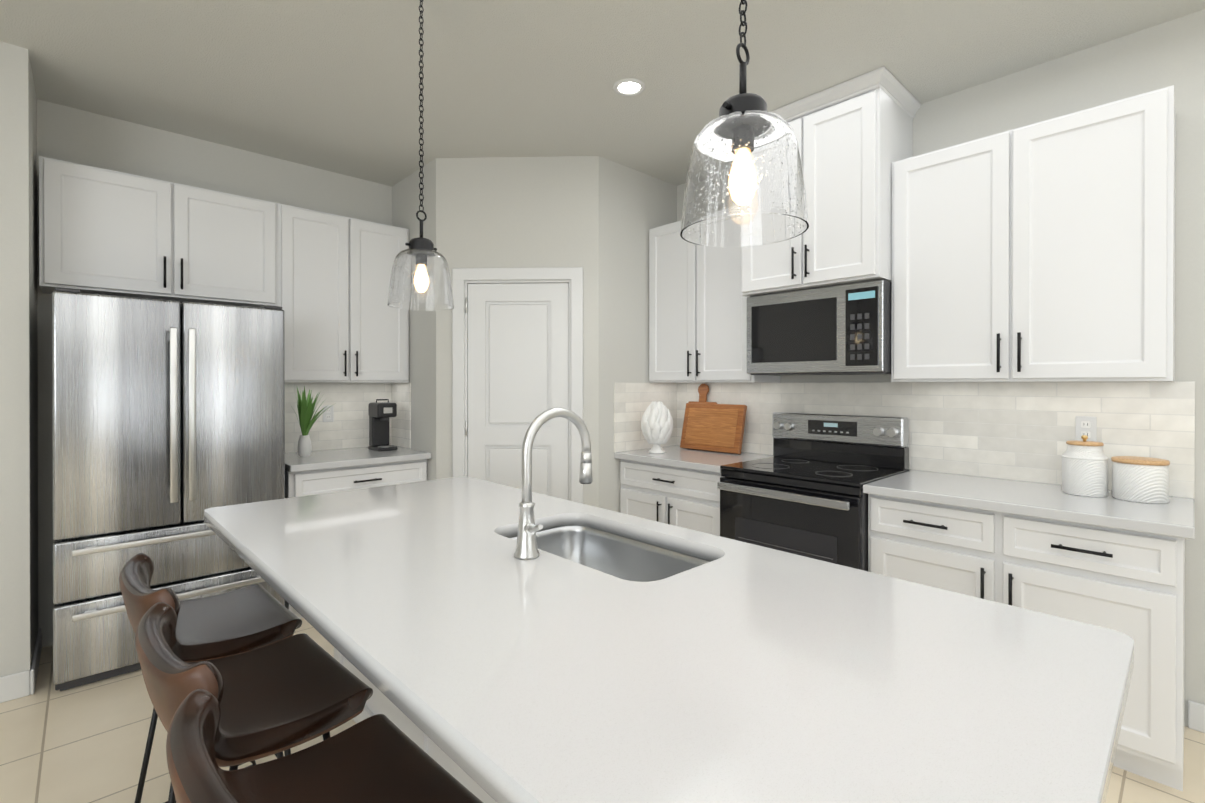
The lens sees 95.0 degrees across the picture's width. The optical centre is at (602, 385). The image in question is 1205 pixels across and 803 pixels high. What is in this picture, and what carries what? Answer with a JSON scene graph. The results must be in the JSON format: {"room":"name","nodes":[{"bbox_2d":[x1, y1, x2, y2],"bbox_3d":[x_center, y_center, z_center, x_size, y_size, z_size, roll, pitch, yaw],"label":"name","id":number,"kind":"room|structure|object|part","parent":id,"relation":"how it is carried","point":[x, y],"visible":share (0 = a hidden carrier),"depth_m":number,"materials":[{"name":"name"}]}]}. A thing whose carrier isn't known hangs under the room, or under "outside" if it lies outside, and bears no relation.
{"room":"kitchen","nodes":[
{"label":"kitchen","id":0,"kind":"room"},
{"bbox_2d":[0,41,37,676],"bbox_3d":[-3.748,-0.057,1.683,2.810,2.840,0.580,0,0,-43],"label":"wall","id":1,"kind":"structure","parent":0,"point":[18,409],"depth_m":2.41,"materials":[{"name":"paint"}]},
{"bbox_2d":[0,670,29,702],"bbox_3d":[-3.545,1.309,1.470,2.810,0.110,0.012,0,0,-43],"label":"baseboard","id":2,"kind":"structure","parent":1,"relation":"attached to","point":[14,686],"depth_m":2.39,"materials":[{"name":"white wood"}]},
{"bbox_2d":[30,628,41,694],"bbox_3d":[-2.709,1.305,2.644,0.012,0.110,0.583,0,0,-43],"label":"baseboard","id":3,"kind":"structure","parent":1,"relation":"attached to","point":[35,663],"depth_m":2.55,"materials":[{"name":"white wood"}]},
{"bbox_2d":[37,99,391,647],"bbox_3d":[-2.779,-0.061,3.055,6.300,2.840,0.100,0,0,-43],"label":"wall","id":4,"kind":"structure","parent":0,"point":[72,135],"depth_m":3.14,"materials":[{"name":"paint"}]},
{"bbox_2d":[285,382,390,452],"bbox_3d":[-1.866,0.209,3.833,0.815,0.464,0.008,0,0,-43],"label":"backsplash","id":5,"kind":"structure","parent":4,"relation":"attached to","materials":[{"name":"tile"}]},
{"bbox_2d":[323,405,333,421],"bbox_3d":[-1.888,0.192,3.801,0.070,0.114,0.008,0,0,-43],"label":"outlet","id":6,"kind":"object","parent":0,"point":[328,415],"depth_m":3.80,"materials":[{"name":"white plastic"}]},
{"bbox_2d":[392,158,435,479],"bbox_3d":[-1.290,-0.064,3.894,0.100,2.840,0.710,0,0,-43],"label":"wall","id":7,"kind":"structure","parent":0,"point":[422,323],"depth_m":3.75,"materials":[{"name":"paint"}]},
{"bbox_2d":[391,383,410,448],"bbox_3d":[-1.457,0.209,3.991,0.008,0.464,0.318,0,0,-43],"label":"backsplash","id":8,"kind":"structure","parent":7,"relation":"attached to","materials":[{"name":"tile"}]},
{"bbox_2d":[436,156,598,507],"bbox_3d":[-0.552,-0.063,3.633,1.061,2.840,0.100,0,0,2],"label":"wall","id":9,"kind":"structure","parent":0,"point":[517,212],"depth_m":3.58,"materials":[{"name":"paint"}]},
{"bbox_2d":[452,267,582,503],"bbox_3d":[-0.548,0.297,3.624,0.850,2.120,0.118,0,0,2],"label":"door frame","id":10,"kind":"structure","parent":9,"relation":"in","point":[462,278],"depth_m":3.57,"materials":[{"name":"white wood"}]},
{"bbox_2d":[465,283,568,499],"bbox_3d":[-0.557,0.341,3.616,0.676,2.016,0.054,0,0,1],"label":"pantry door","id":11,"kind":"structure","parent":10,"relation":"attached to","point":[518,358],"depth_m":3.60,"materials":[{"name":"white wood"}]},
{"bbox_2d":[0,618,1204,802],"bbox_3d":[0.083,1.418,0.075,6.400,0.100,8.370,0,0,-43],"label":"floor","id":12,"kind":"structure","parent":0,"point":[85,743],"depth_m":2.06,"materials":[{"name":"tile"}]},
{"bbox_2d":[52,288,284,690],"bbox_3d":[-2.273,0.464,2.933,0.900,1.790,0.732,0,0,-43],"label":"fridge","id":13,"kind":"object","parent":12,"relation":"on","point":[168,422],"visible":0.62,"depth_m":2.62,"materials":[{"name":"grey metal"}]},
{"bbox_2d":[119,553,301,802],"bbox_3d":[-1.208,0.946,1.693,0.506,0.832,0.402,0,0,44],"label":"stool","id":14,"kind":"object","parent":12,"relation":"on","point":[244,619],"visible":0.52,"depth_m":1.65,"materials":[{"name":"leather"}]},
{"bbox_3d":[-1.202,1.070,1.700,0.436,0.584,0.346,0,0,44],"label":"frame","id":15,"kind":"part","parent":14,"relation":"part of","materials":[{"name":"black metal"}]},
{"bbox_3d":[-1.208,0.642,1.691,0.524,0.256,0.410,0,0,44],"label":"seat","id":16,"kind":"part","parent":14,"relation":"part of","materials":[{"name":"leather"}]},
{"bbox_2d":[39,156,430,618],"bbox_3d":[-2.014,0.128,3.255,1.828,2.460,0.650,0,0,-43],"label":"cabinets","id":17,"kind":"object","parent":12,"relation":"on","point":[322,279],"visible":0.69,"depth_m":3.31,"materials":[{"name":"painted wood"},{"name":"black metal"}]},
{"bbox_2d":[290,386,335,455],"bbox_3d":[-1.814,0.221,3.496,0.279,0.442,0.261,0,0,-43],"label":"potted plant","id":18,"kind":"object","parent":17,"relation":"on","point":[306,409],"visible":1,"depth_m":3.46,"materials":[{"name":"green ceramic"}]},
{"bbox_2d":[368,399,396,450],"bbox_3d":[-1.520,0.266,3.818,0.132,0.350,0.192,0,0,-43],"label":"coffee maker","id":19,"kind":"object","parent":17,"relation":"on","point":[380,413],"visible":1,"depth_m":3.80,"materials":[{"name":"black plastic"}]},
{"bbox_2d":[135,602,372,770],"bbox_3d":[-0.832,0.947,1.305,0.506,0.832,0.402,0,0,43],"label":"stool","id":20,"kind":"object","parent":12,"relation":"on","point":[285,695],"visible":0.77,"depth_m":1.23,"materials":[{"name":"leather"}]},
{"bbox_3d":[-0.825,1.071,1.312,0.436,0.584,0.346,0,0,43],"label":"frame","id":21,"kind":"part","parent":20,"relation":"part of","materials":[{"name":"black metal"}]},
{"bbox_2d":[166,689,482,802],"bbox_3d":[-0.455,0.948,0.918,0.506,0.832,0.402,0,0,43],"label":"stool","id":22,"kind":"object","parent":12,"relation":"on","point":[379,758],"visible":1,"depth_m":0.99,"materials":[{"name":"leather"}]},
{"bbox_2d":[353,712,367,723],"bbox_3d":[-0.095,0.929,1.637,0.620,0.869,2.263,0,0,-43],"label":"kitchen island","id":23,"kind":"object","parent":12,"relation":"on","point":[360,717],"depth_m":2.03,"materials":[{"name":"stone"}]},
{"bbox_2d":[204,476,1133,802],"bbox_3d":[-0.246,0.472,1.504,1.074,0.045,2.390,0,0,-43],"label":"island countertop","id":24,"kind":"structure","parent":23,"relation":"on","point":[752,673],"depth_m":0.91,"materials":[{"name":"white stone"}]},
{"bbox_2d":[508,408,592,559],"bbox_3d":[-0.105,0.254,1.488,0.273,0.388,0.152,0,0,-43],"label":"faucet","id":25,"kind":"object","parent":24,"relation":"on","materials":[{"name":"silver metal"}]},
{"bbox_2d":[504,520,715,583],"bbox_3d":[-0.004,0.589,1.607,0.414,0.214,0.714,0,0,-43],"label":"sink","id":26,"kind":"object","parent":24,"relation":"in","point":[636,558],"depth_m":1.80,"materials":[{"name":"silver metal"}]},
{"bbox_2d":[717,412,908,570],"bbox_3d":[1.110,0.762,2.957,0.695,1.195,0.754,0,0,-43],"label":"range","id":27,"kind":"object","parent":12,"relation":"on","point":[800,492],"visible":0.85,"depth_m":2.87,"materials":[{"name":"grey metal"}]},
{"bbox_2d":[614,66,1194,791],"bbox_3d":[1.210,-0.060,2.921,0.654,2.838,2.625,0,0,-43],"label":"cabinets","id":28,"kind":"object","parent":12,"relation":"on","point":[1000,308],"visible":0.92,"depth_m":2.45,"materials":[{"name":"painted wood"},{"name":"black metal"}]},
{"bbox_2d":[641,401,672,453],"bbox_3d":[0.360,0.272,3.651,0.216,0.340,0.213,0,0,-43],"label":"ornament","id":29,"kind":"object","parent":28,"relation":"on","point":[656,424],"visible":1,"depth_m":3.58,"materials":[{"name":"white ceramic"}]},
{"bbox_2d":[680,384,746,453],"bbox_3d":[0.754,0.212,3.752,0.144,0.454,0.490,0,0,-43],"label":"cutting boards","id":30,"kind":"object","parent":28,"relation":"on","point":[712,426],"visible":0.96,"depth_m":3.71,"materials":[{"name":"brown wood"}]},
{"bbox_2d":[747,279,891,375],"bbox_3d":[1.238,-0.289,3.072,0.404,0.452,0.754,0,0,-43],"label":"microwave","id":31,"kind":"object","parent":28,"relation":"in","point":[844,328],"depth_m":2.88,"materials":[{"name":"grey metal"}]},
{"bbox_2d":[1062,435,1108,496],"bbox_3d":[1.988,0.325,2.278,0.146,0.242,0.146,0,0,-43],"label":"canister","id":32,"kind":"object","parent":28,"relation":"on","point":[1084,467],"visible":1,"depth_m":2.23,"materials":[{"name":"white ceramic"}]},
{"bbox_2d":[1111,456,1169,503],"bbox_3d":[2.107,0.365,2.166,0.166,0.162,0.166,0,0,-43],"label":"canister","id":33,"kind":"object","parent":28,"relation":"on","point":[1140,479],"visible":1,"depth_m":2.11,"materials":[{"name":"white ceramic"}]},
{"bbox_2d":[0,0,1204,186],"bbox_3d":[0.083,-1.522,0.066,6.400,0.100,8.370,0,0,-43],"label":"ceiling","id":34,"kind":"structure","parent":0,"point":[331,85],"depth_m":2.52,"materials":[{"name":"paint"}]},
{"bbox_2d":[387,0,453,310],"bbox_3d":[-0.656,-0.882,1.999,0.230,1.189,0.230,0,0,-43],"label":"pendant light","id":35,"kind":"object","parent":34,"relation":"hanging from","point":[420,278],"visible":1,"depth_m":1.93,"materials":[{"name":"clear glass"}]},
{"bbox_3d":[-0.656,-0.388,2.001,0.230,0.200,0.230,0,0,-43],"label":"lamp shade","id":36,"kind":"part","parent":35,"relation":"part of","materials":[{"name":"clear glass"}]},
{"bbox_2d":[405,0,436,250],"bbox_3d":[-0.656,-0.957,1.999,0.124,1.039,0.124,0,0,-43],"label":"chain","id":37,"kind":"object","parent":35,"relation":"attached to","point":[420,243],"depth_m":1.99,"materials":[{"name":"black metal"}]},
{"bbox_2d":[613,78,644,95],"bbox_3d":[0.133,-1.477,2.735,0.160,0.006,0.160,0,0,-43],"label":"recessed light","id":38,"kind":"object","parent":34,"relation":"in","point":[629,87],"visible":1,"depth_m":2.73,"materials":[{"name":"white plastic"}]},
{"bbox_2d":[680,0,808,246],"bbox_3d":[0.260,-0.879,1.021,0.230,1.189,0.230,0,0,-43],"label":"pendant light","id":39,"kind":"object","parent":34,"relation":"hanging from","point":[745,185],"visible":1,"depth_m":0.94,"materials":[{"name":"clear glass"}]},
{"bbox_2d":[719,0,766,116],"bbox_3d":[0.260,-0.954,1.021,0.124,1.039,0.124,0,0,-43],"label":"chain","id":40,"kind":"object","parent":39,"relation":"attached to","point":[743,104],"depth_m":0.99,"materials":[{"name":"black metal"}]},
{"bbox_3d":[0.260,-0.385,1.022,0.230,0.200,0.230,0,0,-43],"label":"lamp shade","id":41,"kind":"part","parent":39,"relation":"part of","materials":[{"name":"clear glass"}]},
{"bbox_2d":[599,156,676,511],"bbox_3d":[0.230,-0.064,3.872,0.790,2.840,0.100,0,0,-43],"label":"wall","id":42,"kind":"structure","parent":0,"point":[635,206],"depth_m":3.70,"materials":[{"name":"paint"}]},
{"bbox_2d":[614,382,676,452],"bbox_3d":[0.313,0.209,3.874,0.645,0.464,0.008,0,0,-43],"label":"backsplash","id":43,"kind":"structure","parent":42,"relation":"attached to","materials":[{"name":"tile"}]},
{"bbox_2d":[677,9,1204,726],"bbox_3d":[2.383,-0.059,2.223,0.100,2.840,8.370,0,0,-43],"label":"wall","id":44,"kind":"structure","parent":0,"point":[1163,55],"depth_m":2.23,"materials":[{"name":"paint"}]},
{"bbox_2d":[677,381,1194,498],"bbox_3d":[1.445,0.211,3.143,0.008,0.464,2.625,0,0,-43],"label":"backsplash","id":45,"kind":"structure","parent":44,"relation":"attached to","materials":[{"name":"tile"}]},
{"bbox_2d":[1075,416,1096,441],"bbox_3d":[2.114,0.191,2.416,0.008,0.114,0.070,0,0,-43],"label":"outlet","id":46,"kind":"object","parent":45,"relation":"in","point":[1084,425],"depth_m":2.41,"materials":[{"name":"white plastic"}]},
{"bbox_2d":[1188,700,1204,732],"bbox_3d":[3.732,1.311,0.703,0.012,0.110,4.100,0,0,-43],"label":"baseboard","id":47,"kind":"structure","parent":44,"relation":"attached to","point":[1196,716],"depth_m":2.18,"materials":[{"name":"white wood"}]}
]}

